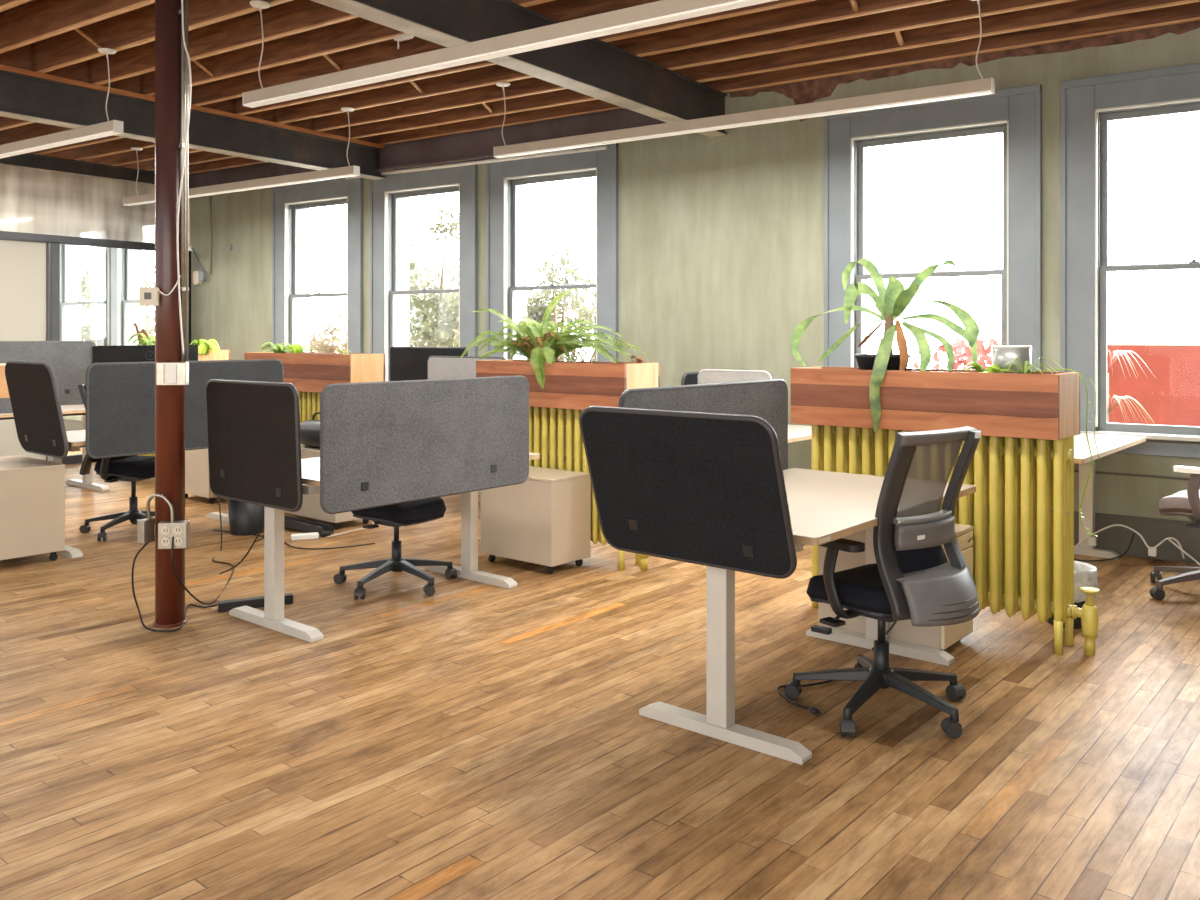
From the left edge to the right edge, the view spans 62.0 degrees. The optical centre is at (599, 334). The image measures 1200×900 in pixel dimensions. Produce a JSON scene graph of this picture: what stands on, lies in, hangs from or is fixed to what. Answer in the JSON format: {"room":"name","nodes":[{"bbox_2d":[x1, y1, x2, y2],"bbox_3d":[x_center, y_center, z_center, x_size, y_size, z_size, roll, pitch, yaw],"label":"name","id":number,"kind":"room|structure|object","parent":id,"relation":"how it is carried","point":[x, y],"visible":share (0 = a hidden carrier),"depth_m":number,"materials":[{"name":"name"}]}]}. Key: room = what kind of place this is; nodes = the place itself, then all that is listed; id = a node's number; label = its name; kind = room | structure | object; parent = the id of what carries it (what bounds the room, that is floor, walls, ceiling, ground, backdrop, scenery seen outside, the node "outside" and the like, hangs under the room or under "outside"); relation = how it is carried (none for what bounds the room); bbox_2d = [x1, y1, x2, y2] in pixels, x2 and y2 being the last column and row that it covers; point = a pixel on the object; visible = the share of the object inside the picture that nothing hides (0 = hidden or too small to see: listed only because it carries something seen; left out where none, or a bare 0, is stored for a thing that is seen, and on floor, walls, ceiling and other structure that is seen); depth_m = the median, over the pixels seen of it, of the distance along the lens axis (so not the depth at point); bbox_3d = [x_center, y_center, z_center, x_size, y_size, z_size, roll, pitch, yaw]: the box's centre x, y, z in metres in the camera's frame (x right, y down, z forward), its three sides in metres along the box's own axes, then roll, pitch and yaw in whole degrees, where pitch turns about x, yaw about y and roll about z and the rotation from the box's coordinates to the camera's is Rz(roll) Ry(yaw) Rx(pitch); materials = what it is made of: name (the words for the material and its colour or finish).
{"room":"open-plan office","nodes":[
{"label":"open-plan office","id":0,"kind":"room"},
{"bbox_2d":[0,165,190,464],"bbox_3d":[-6.649,-0.205,11.199,0.080,3.450,4.540,0,0,34],"label":"wall","id":1,"kind":"structure","parent":0,"point":[41,211],"depth_m":11.54,"materials":[{"name":"paint"}]},
{"bbox_2d":[0,447,1199,899],"bbox_3d":[-3.923,1.545,5.240,22.000,0.050,12.200,0,0,34],"label":"floor","id":2,"kind":"structure","parent":0,"point":[468,739],"depth_m":3.73,"materials":[{"name":"brown wood"}]},
{"bbox_2d":[0,455,64,560],"bbox_3d":[-4.064,1.195,6.780,0.784,0.649,0.514,0,0,40],"label":"drawer pedestal","id":3,"kind":"object","parent":2,"relation":"on","point":[32,490],"visible":1,"depth_m":6.58,"materials":[{"name":"laminate"}]},
{"bbox_2d":[0,404,109,491],"bbox_3d":[-5.467,1.115,9.489,0.930,0.810,1.720,0,0,40],"label":"desk","id":4,"kind":"object","parent":2,"relation":"on","point":[76,409],"visible":0.44,"depth_m":9.92,"materials":[{"name":"white metal"}]},
{"bbox_2d":[0,364,12,413],"bbox_3d":[-5.485,0.485,9.060,0.192,0.450,0.521,0,0,40],"label":"bag","id":5,"kind":"object","parent":4,"relation":"on","point":[5,404],"visible":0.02,"depth_m":9.04,"materials":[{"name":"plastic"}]},
{"bbox_2d":[0,341,95,404],"bbox_3d":[-5.766,0.385,9.746,0.030,0.652,1.652,0,0,40],"label":"privacy screen","id":6,"kind":"object","parent":4,"relation":"on","point":[69,361],"visible":0.52,"depth_m":10.11,"materials":[{"name":"grey fabric"}]},
{"bbox_2d":[78,384,154,540],"bbox_3d":[-3.608,0.944,7.690,0.733,1.152,0.729,0,0,20],"label":"office chair","id":7,"kind":"object","parent":2,"relation":"on","point":[133,468],"visible":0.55,"depth_m":7.58,"materials":[{"name":"black plastic"}]},
{"bbox_2d":[48,430,228,558],"bbox_3d":[-3.346,1.120,7.606,0.860,0.800,1.640,0,0,40],"label":"desk","id":8,"kind":"object","parent":2,"relation":"on","point":[76,438],"visible":0.17,"depth_m":6.95,"materials":[{"name":"white metal"}]},
{"bbox_2d":[5,360,68,458],"bbox_3d":[-3.879,0.505,6.868,0.813,0.654,0.143,0,0,40],"label":"privacy screen","id":9,"kind":"object","parent":8,"relation":"attached to","point":[32,386],"visible":1,"depth_m":6.83,"materials":[{"name":"brown fabric"}]},
{"bbox_2d":[90,345,197,364],"bbox_3d":[-3.373,0.398,7.355,0.260,0.645,0.780,0,0,40],"label":"monitor","id":10,"kind":"object","parent":8,"relation":"on","point":[113,353],"visible":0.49,"depth_m":7.18,"materials":[{"name":"black plastic"}]},
{"bbox_2d":[86,359,283,458],"bbox_3d":[-2.987,0.515,7.318,0.030,0.652,1.502,0,0,40],"label":"privacy screen","id":11,"kind":"object","parent":8,"relation":"attached to","point":[120,396],"visible":0.61,"depth_m":7.00,"materials":[{"name":"fabric"}]},
{"bbox_2d":[137,453,154,455],"bbox_3d":[-4.427,0.978,10.421,1.626,1.085,0.224,0,0,40],"label":"radiator","id":12,"kind":"object","parent":2,"relation":"on","point":[154,453],"visible":0.02,"depth_m":10.59,"materials":[{"name":"metal"}]},
{"bbox_2d":[198,349,230,360],"bbox_3d":[-4.603,0.320,10.604,1.922,0.340,0.380,0,0,40],"label":"wooden planter","id":13,"kind":"object","parent":12,"relation":"on","point":[225,354],"visible":0.13,"depth_m":10.01,"materials":[{"name":"brown wood"}]},
{"bbox_2d":[127,333,154,344],"bbox_3d":[-4.817,0.081,10.726,0.818,0.208,0.323,0,0,40],"label":"leafy plant","id":14,"kind":"object","parent":13,"relation":"on","point":[144,341],"visible":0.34,"depth_m":10.81,"materials":[{"name":"green plant"}]},
{"bbox_2d":[190,339,220,354],"bbox_3d":[-3.919,0.118,9.870,0.436,0.160,0.301,0,0,40],"label":"leafy plant","id":15,"kind":"object","parent":13,"relation":"in","point":[204,346],"visible":0.82,"depth_m":9.81,"materials":[{"name":"green plant"}]},
{"bbox_2d":[153,0,186,627],"bbox_3d":[-2.267,-0.430,5.268,0.168,3.900,0.168,0,0,34],"label":"steel column","id":16,"kind":"structure","parent":2,"relation":"on","point":[169,400],"depth_m":5.20,"materials":[{"name":"metal"}]},
{"bbox_2d":[137,518,154,543],"bbox_3d":[-2.366,1.020,5.206,0.050,0.120,0.070,0,0,24],"label":"outlet box","id":17,"kind":"object","parent":16,"relation":"attached to","point":[145,527],"visible":1,"depth_m":5.18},
{"bbox_2d":[139,287,158,305],"bbox_3d":[-2.340,-0.200,5.194,0.095,0.098,0.048,0,0,-4],"label":"thermostat","id":18,"kind":"object","parent":16,"relation":"attached to","point":[148,296],"visible":1,"depth_m":5.17,"materials":[{"name":"beige plastic"}]},
{"bbox_2d":[156,362,188,385],"bbox_3d":[-2.209,0.200,5.162,0.150,0.120,0.056,0,0,-6],"label":"switch box","id":19,"kind":"object","parent":16,"relation":"attached to","point":[167,373],"visible":1,"depth_m":5.14,"materials":[{"name":"plastic"}]},
{"bbox_2d":[158,520,189,548],"bbox_3d":[-2.198,1.030,5.152,0.140,0.135,0.077,0,0,-9],"label":"outlet box","id":20,"kind":"object","parent":16,"relation":"attached to","point":[180,529],"visible":1,"depth_m":5.12,"materials":[{"name":"white plastic"}]},
{"bbox_2d":[146,493,173,520],"bbox_3d":[-2.283,0.895,5.173,0.158,0.150,0.046,0,0,16],"label":"conduit pipe","id":21,"kind":"object","parent":20,"relation":"attached to","point":[163,497],"visible":1,"depth_m":5.16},
{"bbox_2d":[179,0,188,361],"bbox_3d":[-2.183,-1.120,5.236,0.045,2.520,0.040,0,0,34],"label":"conduit pipe","id":22,"kind":"object","parent":16,"relation":"attached to","point":[184,289],"visible":0.99,"depth_m":5.23,"materials":[{"name":"metal"}]},
{"bbox_2d":[176,0,191,353],"bbox_3d":[-2.168,-0.990,5.208,0.077,2.180,0.010,0,0,0],"label":"cable","id":23,"kind":"object","parent":16,"relation":"attached to","point":[182,3],"visible":1,"depth_m":5.20,"materials":[{"name":"plastic"}]},
{"bbox_2d":[131,543,216,631],"bbox_3d":[-2.239,1.300,5.353,0.257,0.445,0.473,0,0,15],"label":"cable","id":24,"kind":"object","parent":2,"relation":"on","point":[145,544],"visible":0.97,"depth_m":5.16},
{"bbox_2d":[185,449,215,503],"bbox_3d":[-3.592,1.220,9.274,0.584,0.599,0.404,0,0,40],"label":"drawer pedestal","id":25,"kind":"object","parent":2,"relation":"on","point":[196,461],"visible":0.34,"depth_m":9.06,"materials":[{"name":"laminate"}]},
{"bbox_2d":[227,499,263,535],"bbox_3d":[-2.714,1.361,7.692,0.332,0.319,0.335,0,0,34],"label":"waste bin","id":26,"kind":"object","parent":2,"relation":"on","point":[245,519],"visible":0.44,"depth_m":7.57,"materials":[{"name":"black plastic"}]},
{"bbox_2d":[217,593,292,611],"bbox_3d":[-1.925,1.495,5.586,0.402,0.050,0.060,0,0,-27],"label":"power strip","id":27,"kind":"object","parent":2,"relation":"on","point":[254,602],"visible":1,"depth_m":5.54,"materials":[{"name":"black plastic"}]},
{"bbox_2d":[291,532,318,540],"bbox_3d":[-2.194,1.498,7.423,0.200,0.045,0.060,0,0,-22],"label":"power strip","id":28,"kind":"object","parent":2,"relation":"on","point":[313,535],"visible":1,"depth_m":7.40,"materials":[{"name":"plastic"}]},
{"bbox_2d":[284,515,333,536],"bbox_3d":[-2.314,1.480,7.747,0.700,0.080,0.100,0,0,40],"label":"cable tray","id":29,"kind":"object","parent":2,"relation":"on","point":[323,529],"visible":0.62,"depth_m":7.65,"materials":[{"name":"plastic"}]},
{"bbox_2d":[298,391,320,422],"bbox_3d":[-2.511,0.978,8.815,1.626,1.085,0.224,0,0,40],"label":"radiator","id":30,"kind":"object","parent":2,"relation":"on","point":[309,402],"visible":0.02,"depth_m":8.70,"materials":[{"name":"metal"}]},
{"bbox_2d":[244,352,385,392],"bbox_3d":[-2.565,0.325,8.896,1.602,0.330,0.380,0,0,40],"label":"wooden planter","id":31,"kind":"object","parent":30,"relation":"on","point":[308,371],"visible":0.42,"depth_m":8.49,"materials":[{"name":"brown wood"}]},
{"bbox_2d":[261,342,291,352],"bbox_3d":[-2.928,0.129,9.166,0.509,0.129,0.203,0,0,40],"label":"succulent plant","id":32,"kind":"object","parent":31,"relation":"on","point":[278,348],"visible":0.68,"depth_m":9.15,"materials":[{"name":"green plant"}]},
{"bbox_2d":[284,444,368,528],"bbox_3d":[-2.275,1.220,8.183,0.904,0.599,0.384,0,0,40],"label":"drawer pedestal","id":33,"kind":"object","parent":2,"relation":"on","point":[311,507],"visible":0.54,"depth_m":7.93,"materials":[{"name":"laminate"}]},
{"bbox_2d":[300,412,319,447],"bbox_3d":[-2.281,0.774,8.175,0.600,0.287,0.320,0,0,40],"label":"bag","id":34,"kind":"object","parent":33,"relation":"on","point":[310,429],"visible":0.44,"depth_m":8.05,"materials":[{"name":"leather"}]},
{"bbox_2d":[229,452,539,642],"bbox_3d":[-1.193,1.120,5.753,0.880,0.800,1.555,0,0,40],"label":"desk","id":35,"kind":"object","parent":2,"relation":"on","point":[272,617],"visible":0.41,"depth_m":5.20,"materials":[{"name":"white metal"}]},
{"bbox_2d":[171,497,233,604],"bbox_3d":[-2.453,1.138,6.353,0.232,0.799,2.582,0,0,-17],"label":"cable","id":36,"kind":"object","parent":35,"relation":"hanging from","point":[172,544],"visible":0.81,"depth_m":5.57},
{"bbox_2d":[206,379,302,511],"bbox_3d":[-1.797,0.555,5.157,0.862,0.636,0.051,0,0,40],"label":"privacy screen","id":37,"kind":"object","parent":35,"relation":"attached to","point":[253,427],"visible":1,"depth_m":5.11,"materials":[{"name":"brown fabric"}]},
{"bbox_2d":[320,375,528,513],"bbox_3d":[-0.890,0.557,5.391,0.030,0.638,1.442,0,0,40],"label":"privacy screen","id":38,"kind":"object","parent":35,"relation":"attached to","point":[384,443],"visible":1,"depth_m":5.29,"materials":[{"name":"grey fabric"}]},
{"bbox_2d":[333,497,456,598],"bbox_3d":[-1.250,0.944,6.046,0.734,1.152,0.727,0,0,32],"label":"office chair","id":39,"kind":"object","parent":2,"relation":"on","point":[396,516],"visible":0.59,"depth_m":5.94,"materials":[{"name":"black plastic"}]},
{"bbox_2d":[481,466,590,573],"bbox_3d":[-0.432,1.215,6.638,0.654,0.609,0.384,0,0,40],"label":"drawer pedestal","id":40,"kind":"object","parent":2,"relation":"on","point":[545,519],"visible":0.93,"depth_m":6.45,"materials":[{"name":"laminate"}]},
{"bbox_2d":[529,407,648,570],"bbox_3d":[-0.247,0.978,6.916,1.476,1.085,0.224,0,0,40],"label":"radiator","id":41,"kind":"object","parent":2,"relation":"on","point":[554,433],"visible":0.1,"depth_m":6.79,"materials":[{"name":"metal"}]},
{"bbox_2d":[476,360,659,409],"bbox_3d":[-0.250,0.340,6.956,1.382,0.310,0.380,0,0,40],"label":"wooden planter","id":42,"kind":"object","parent":41,"relation":"on","point":[580,385],"visible":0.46,"depth_m":6.64,"materials":[{"name":"brown wood"}]},
{"bbox_2d":[460,287,647,388],"bbox_3d":[-0.338,0.006,7.006,1.562,0.663,0.527,0,0,40],"label":"fern","id":43,"kind":"object","parent":42,"relation":"in","point":[531,341],"visible":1,"depth_m":6.97,"materials":[{"name":"green plant"}]},
{"bbox_2d":[788,424,811,442],"bbox_3d":[1.158,1.120,7.609,1.100,0.800,1.150,0,0,40],"label":"desk","id":44,"kind":"object","parent":2,"relation":"on","point":[795,432],"visible":0.02,"depth_m":7.38,"materials":[{"name":"white laminate"}]},
{"bbox_2d":[681,369,748,384],"bbox_3d":[0.958,0.590,8.070,0.028,0.602,1.022,0,0,40],"label":"privacy screen","id":45,"kind":"object","parent":44,"relation":"attached to","point":[688,378],"visible":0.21,"depth_m":7.75,"materials":[{"name":"fabric"}]},
{"bbox_2d":[698,369,771,383],"bbox_3d":[0.998,0.565,7.449,0.642,0.612,0.026,0,0,40],"label":"privacy screen","id":46,"kind":"object","parent":44,"relation":"attached to","point":[705,376],"visible":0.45,"depth_m":7.46,"materials":[{"name":"fabric"}]},
{"bbox_2d":[777,680,833,709],"bbox_3d":[0.896,1.510,4.297,0.203,0.009,0.499,0,0,34],"label":"cable","id":47,"kind":"object","parent":2,"relation":"on","point":[827,681],"visible":0.73,"depth_m":4.27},
{"bbox_2d":[639,468,975,764],"bbox_3d":[0.884,1.110,4.354,0.962,0.820,1.570,0,0,40],"label":"desk","id":48,"kind":"object","parent":2,"relation":"on","point":[824,506],"visible":0.53,"depth_m":3.79,"materials":[{"name":"white metal"}]},
{"bbox_2d":[579,406,796,578],"bbox_3d":[0.297,0.559,3.639,0.863,0.578,0.195,0,0,40],"label":"privacy screen","id":49,"kind":"object","parent":48,"relation":"attached to","point":[701,488],"visible":1,"depth_m":3.59,"materials":[{"name":"fabric"}]},
{"bbox_2d":[618,379,787,469],"bbox_3d":[0.532,0.545,4.721,0.030,0.632,1.402,0,0,40],"label":"privacy screen","id":50,"kind":"object","parent":48,"relation":"attached to","point":[767,400],"visible":0.33,"depth_m":4.81,"materials":[{"name":"grey fabric"}]},
{"bbox_2d":[784,426,981,738],"bbox_3d":[1.150,0.942,4.042,0.736,1.155,0.723,0,0,-37],"label":"office chair","id":51,"kind":"object","parent":2,"relation":"on","point":[912,577],"visible":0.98,"depth_m":3.86,"materials":[{"name":"black plastic"}]},
{"bbox_2d":[818,524,973,649],"bbox_3d":[1.487,1.235,5.033,0.658,0.569,0.389,0,0,40],"label":"drawer pedestal","id":52,"kind":"object","parent":2,"relation":"on","point":[937,637],"visible":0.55,"depth_m":4.91,"materials":[{"name":"laminate"}]},
{"bbox_2d":[812,425,1099,655],"bbox_3d":[1.799,0.978,5.201,1.476,1.085,0.224,0,0,40],"label":"radiator","id":53,"kind":"object","parent":2,"relation":"on","point":[1020,511],"visible":0.36,"depth_m":4.89,"materials":[{"name":"metal"}]},
{"bbox_2d":[791,366,1079,439],"bbox_3d":[1.733,0.340,5.293,1.417,0.310,0.380,0,0,40],"label":"wooden planter","id":54,"kind":"object","parent":53,"relation":"on","point":[1036,405],"visible":0.99,"depth_m":5.04,"materials":[{"name":"brown wood"}]},
{"bbox_2d":[854,354,910,370],"bbox_3d":[1.543,0.168,5.452,0.300,0.125,0.300,0,0,40],"label":"pot","id":55,"kind":"object","parent":54,"relation":"in","point":[897,362],"depth_m":5.34,"materials":[{"name":"black plastic"}]},
{"bbox_2d":[790,258,979,431],"bbox_3d":[1.551,0.041,5.383,1.060,0.938,0.396,0,0,40],"label":"potted plant","id":56,"kind":"object","parent":54,"relation":"in","point":[891,301],"visible":1,"depth_m":5.33,"materials":[{"name":"green plant"}]},
{"bbox_2d":[963,362,1015,372],"bbox_3d":[1.958,0.175,5.023,0.283,0.081,0.133,0,0,40],"label":"leafy plant","id":57,"kind":"object","parent":54,"relation":"on","point":[994,368],"visible":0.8,"depth_m":5.00,"materials":[{"name":"green plant"}]},
{"bbox_2d":[991,345,1031,373],"bbox_3d":[2.094,0.142,5.082,0.194,0.176,0.194,0,0,40],"label":"plant pot","id":58,"kind":"object","parent":54,"relation":"on","point":[1000,353],"visible":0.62,"depth_m":5.01,"materials":[{"name":"silver metal"}]},
{"bbox_2d":[998,357,1066,373],"bbox_3d":[2.083,0.153,4.872,0.355,0.096,0.147,0,0,28],"label":"trailing plant","id":59,"kind":"object","parent":54,"relation":"in","point":[1020,370],"visible":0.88,"depth_m":4.88,"materials":[{"name":"green plant"}]},
{"bbox_2d":[1033,369,1099,535],"bbox_3d":[2.328,0.582,4.963,0.292,0.833,0.188,0,0,40],"label":"vine","id":60,"kind":"object","parent":54,"relation":"hanging from","point":[1088,401],"visible":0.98,"depth_m":4.86,"materials":[{"name":"green plant"}]},
{"bbox_2d":[1047,561,1097,628],"bbox_3d":[2.469,1.366,5.264,0.281,0.309,0.282,0,0,34],"label":"waste bin","id":61,"kind":"object","parent":2,"relation":"on","point":[1085,574],"visible":0.26,"depth_m":5.15,"materials":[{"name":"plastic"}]},
{"bbox_2d":[1074,433,1145,558],"bbox_3d":[2.851,1.103,6.398,0.850,0.835,1.570,0,0,40],"label":"desk","id":62,"kind":"object","parent":2,"relation":"on","point":[1107,444],"visible":0.38,"depth_m":6.84,"materials":[{"name":"white metal"}]},
{"bbox_2d":[1074,524,1184,558],"bbox_3d":[3.515,1.384,6.681,0.052,0.220,0.712,0,0,-43],"label":"cable","id":63,"kind":"object","parent":2,"relation":"on","point":[1133,530],"visible":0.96,"depth_m":6.63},
{"bbox_2d":[1149,466,1199,599],"bbox_3d":[3.576,0.944,5.829,0.729,1.152,0.706,0,0,45],"label":"office chair","id":64,"kind":"object","parent":2,"relation":"on","point":[1184,502],"visible":1,"depth_m":5.74,"materials":[{"name":"beige plastic"}]},
{"bbox_3d":[-1.099,1.120,9.103,1.940,0.800,1.220,0,0,40],"label":"desk","id":65,"kind":"object","parent":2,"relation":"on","visible":0},
{"bbox_2d":[390,346,467,380],"bbox_3d":[-1.579,0.420,9.153,1.082,0.622,0.026,0,0,40],"label":"privacy screen","id":66,"kind":"object","parent":65,"relation":"on","point":[406,363],"visible":0.37,"depth_m":9.27,"materials":[{"name":"fabric"}]},
{"bbox_2d":[427,356,505,379],"bbox_3d":[-1.124,0.485,8.380,0.972,0.612,0.026,0,0,40],"label":"privacy screen","id":67,"kind":"object","parent":65,"relation":"on","point":[438,367],"visible":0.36,"depth_m":8.47,"materials":[{"name":"fabric"}]},
{"bbox_2d":[0,0,1199,173],"bbox_3d":[-3.326,-2.230,6.286,21.800,0.300,9.600,0,0,34],"label":"ceiling","id":68,"kind":"structure","parent":0,"point":[778,42],"depth_m":7.49,"materials":[{"name":"brown wood"}]},
{"bbox_2d":[0,48,122,158],"bbox_3d":[-5.148,-1.769,8.354,4.067,0.618,0.124,0,0,34],"label":"pendant light","id":69,"kind":"object","parent":68,"relation":"hanging from","point":[114,127],"visible":1,"depth_m":7.54,"materials":[{"name":"white"}]},
{"bbox_2d":[0,131,121,158],"bbox_3d":[-5.148,-1.466,8.354,4.047,0.012,0.068,0,0,34],"label":"diffuser","id":70,"kind":"object","parent":69,"relation":"attached to","point":[89,135],"depth_m":7.66,"materials":[{"name":"white"}]},
{"bbox_2d":[0,153,154,184],"bbox_3d":[-7.906,-1.978,9.394,0.170,0.163,8.940,0,0,34],"label":"steel beam","id":71,"kind":"structure","parent":68,"relation":"attached to","point":[27,160],"depth_m":11.81,"materials":[{"name":"metal"}]},
{"bbox_2d":[0,64,384,179],"bbox_3d":[-4.938,-1.899,7.356,0.192,0.363,8.940,0,0,34],"label":"steel beam","id":72,"kind":"structure","parent":68,"relation":"attached to","point":[27,95],"depth_m":9.05,"materials":[{"name":"metal"}]},
{"bbox_2d":[123,107,359,205],"bbox_3d":[-3.773,-1.767,10.171,3.777,0.624,0.124,0,0,34],"label":"pendant light","id":73,"kind":"object","parent":68,"relation":"hanging from","point":[349,171],"visible":1,"depth_m":9.80,"materials":[{"name":"white"}]},
{"bbox_2d":[124,174,356,205],"bbox_3d":[-3.773,-1.461,10.171,3.757,0.012,0.068,0,0,34],"label":"diffuser","id":74,"kind":"object","parent":73,"relation":"attached to","point":[318,177],"depth_m":9.91,"materials":[{"name":"white"}]},
{"bbox_2d":[243,0,775,107],"bbox_3d":[0.087,-1.762,4.739,5.632,0.633,0.124,0,0,34],"label":"pendant light","id":75,"kind":"object","parent":68,"relation":"hanging from","point":[662,11],"visible":1,"depth_m":5.12,"materials":[{"name":"white"}]},
{"bbox_2d":[311,0,726,136],"bbox_3d":[-1.500,-1.903,4.997,0.170,0.353,8.940,0,0,34],"label":"steel beam","id":76,"kind":"structure","parent":68,"relation":"attached to","point":[596,68],"depth_m":6.68,"materials":[{"name":"metal"}]},
{"bbox_2d":[494,0,994,157],"bbox_3d":[0.764,-1.774,7.176,3.939,0.608,0.124,0,0,34],"label":"pendant light","id":77,"kind":"object","parent":68,"relation":"hanging from","point":[979,87],"visible":1,"depth_m":6.89,"materials":[{"name":"white"}]},
{"bbox_2d":[495,90,992,157],"bbox_3d":[0.764,-1.476,7.176,3.919,0.012,0.068,0,0,34],"label":"diffuser","id":78,"kind":"object","parent":77,"relation":"attached to","point":[953,94],"depth_m":6.94,"materials":[{"name":"white"}]},
{"bbox_2d":[63,28,1199,520],"bbox_3d":[-0.714,-0.430,10.091,21.800,3.900,0.350,0,0,34],"label":"wall","id":79,"kind":"structure","parent":0,"point":[721,238],"depth_m":8.60,"materials":[{"name":"green paint"}]},
{"bbox_2d":[60,244,106,345],"bbox_3d":[-7.574,-0.490,14.764,1.600,2.620,0.430,0,0,34],"label":"window","id":80,"kind":"structure","parent":79,"relation":"in","point":[69,302],"depth_m":14.99,"materials":[{"name":"paint"}]},
{"bbox_2d":[108,248,140,345],"bbox_3d":[-6.181,-0.490,13.807,1.620,2.620,0.430,0,0,34],"label":"window","id":81,"kind":"structure","parent":79,"relation":"in","point":[124,265],"depth_m":14.06,"materials":[{"name":"paint"}]},
{"bbox_2d":[193,271,206,284],"bbox_3d":[-5.137,-0.736,12.885,0.280,0.171,0.050,0,0,34],"label":"wall switch","id":82,"kind":"object","parent":79,"relation":"attached to","point":[198,276],"visible":1,"depth_m":12.87,"materials":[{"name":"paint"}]},
{"bbox_2d":[272,178,362,352],"bbox_3d":[-3.213,-0.490,11.770,1.580,2.620,0.430,0,0,34],"label":"window","id":83,"kind":"structure","parent":79,"relation":"in","point":[290,203],"depth_m":11.95,"materials":[{"name":"paint"}]},
{"bbox_2d":[370,161,477,380],"bbox_3d":[-1.811,-0.490,10.808,1.580,2.620,0.430,0,0,34],"label":"window","id":84,"kind":"structure","parent":79,"relation":"in","point":[389,291],"depth_m":10.99,"materials":[{"name":"paint"}]},
{"bbox_2d":[189,108,692,198],"bbox_3d":[-2.178,-1.935,10.786,7.700,0.310,0.160,0,0,34],"label":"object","id":85,"kind":"structure","parent":79,"relation":"attached to","point":[476,145],"depth_m":10.24,"materials":[{"name":"metal"}]},
{"bbox_2d":[345,146,606,178],"bbox_3d":[-1.404,-1.758,10.279,3.550,0.071,0.036,0,0,34],"label":"conduit pipe","id":86,"kind":"object","parent":79,"relation":"attached to","point":[599,147],"visible":0.85,"depth_m":10.01,"materials":[{"name":"metal"}]},
{"bbox_2d":[486,143,617,361],"bbox_3d":[-0.397,-0.490,9.837,1.610,2.620,0.430,0,0,34],"label":"window","id":87,"kind":"structure","parent":79,"relation":"in","point":[506,181],"depth_m":9.95,"materials":[{"name":"paint"}]},
{"bbox_2d":[64,419,1199,563],"bbox_3d":[-0.822,1.383,9.934,21.800,0.275,0.030,0,0,34],"label":"baseboard","id":88,"kind":"structure","parent":79,"relation":"attached to","point":[1117,539],"depth_m":6.82,"materials":[{"name":"paint"}]},
{"bbox_2d":[824,84,1041,370],"bbox_3d":[2.593,-0.490,7.784,1.665,2.620,0.430,0,0,34],"label":"window","id":89,"kind":"structure","parent":79,"relation":"in","point":[1016,112],"depth_m":7.60,"materials":[{"name":"paint"}]},
{"bbox_2d":[730,20,1199,121],"bbox_3d":[3.573,-1.930,6.927,5.950,0.340,0.014,0,0,34],"label":"trim","id":90,"kind":"structure","parent":79,"relation":"attached to","point":[803,92],"depth_m":7.55,"materials":[{"name":"brick"}]},
{"bbox_2d":[1060,63,1199,457],"bbox_3d":[4.044,-0.490,6.788,1.655,2.620,0.430,0,0,34],"label":"window","id":91,"kind":"structure","parent":79,"relation":"in","point":[1087,105],"depth_m":7.01,"materials":[{"name":"paint"}]},
{"bbox_2d":[1074,439,1199,479],"bbox_3d":[5.547,0.828,5.562,6.350,0.285,0.030,0,0,34],"label":"trim","id":92,"kind":"structure","parent":79,"relation":"attached to","point":[1147,440],"depth_m":6.77,"materials":[{"name":"paint"}]},
{"label":"outside","id":93,"kind":"structure","parent":0,"visible":0},
{"bbox_3d":[13.999,5.620,38.060,100.000,0.200,61.400,0,0,34],"label":"ground","id":94,"kind":"structure","parent":93,"visible":0},
{"bbox_2d":[81,261,154,343],"bbox_3d":[-11.861,1.711,25.502,3.057,7.630,5.504,0,0,-37],"label":"tree","id":95,"kind":"object","parent":94,"relation":"on","point":[88,333],"visible":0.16,"depth_m":25.97,"materials":[{"name":"green plant"}]},
{"bbox_2d":[310,309,346,352],"bbox_3d":[-6.068,2.277,22.249,3.550,6.500,2.777,0,0,34],"label":"tree","id":96,"kind":"object","parent":94,"relation":"on","point":[320,346],"visible":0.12,"depth_m":22.04,"materials":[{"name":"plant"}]},
{"bbox_2d":[409,206,458,346],"bbox_3d":[-3.650,1.409,20.774,2.966,8.236,3.332,0,0,-23],"label":"tree","id":97,"kind":"object","parent":94,"relation":"on","point":[447,335],"visible":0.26,"depth_m":20.75,"materials":[{"name":"green plant"}]},
{"bbox_2d":[343,261,558,346],"bbox_3d":[-5.153,1.520,35.075,6.400,8.000,4.400,0,0,34],"label":"house","id":98,"kind":"structure","parent":94,"relation":"on","point":[421,265],"depth_m":33.20,"materials":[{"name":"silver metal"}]},
{"bbox_2d":[527,238,595,360],"bbox_3d":[-1.036,1.842,19.564,4.391,7.370,2.951,0,0,34],"label":"tree","id":99,"kind":"object","parent":94,"relation":"on","point":[536,309],"visible":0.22,"depth_m":19.21,"materials":[{"name":"green plant"}]},
{"bbox_2d":[1107,349,1155,423],"bbox_3d":[5.550,2.839,11.001,1.047,5.362,0.577,0,0,34],"label":"palm plant","id":100,"kind":"object","parent":94,"relation":"on","point":[1120,351],"visible":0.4,"depth_m":10.93,"materials":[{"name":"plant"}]},
{"bbox_2d":[1107,342,1199,426],"bbox_3d":[9.341,2.805,9.720,9.040,5.430,0.260,0,0,34],"label":"wall","id":101,"kind":"structure","parent":94,"relation":"on","point":[1172,397],"depth_m":11.58,"materials":[{"name":"red paint"}]},
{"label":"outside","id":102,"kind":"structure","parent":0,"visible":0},
{"bbox_2d":[912,336,1000,369],"bbox_3d":[4.277,0.896,11.614,1.364,1.770,1.435,0,0,-37],"label":"shrub","id":103,"kind":"object","parent":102,"point":[983,354],"visible":0.1,"depth_m":11.51,"materials":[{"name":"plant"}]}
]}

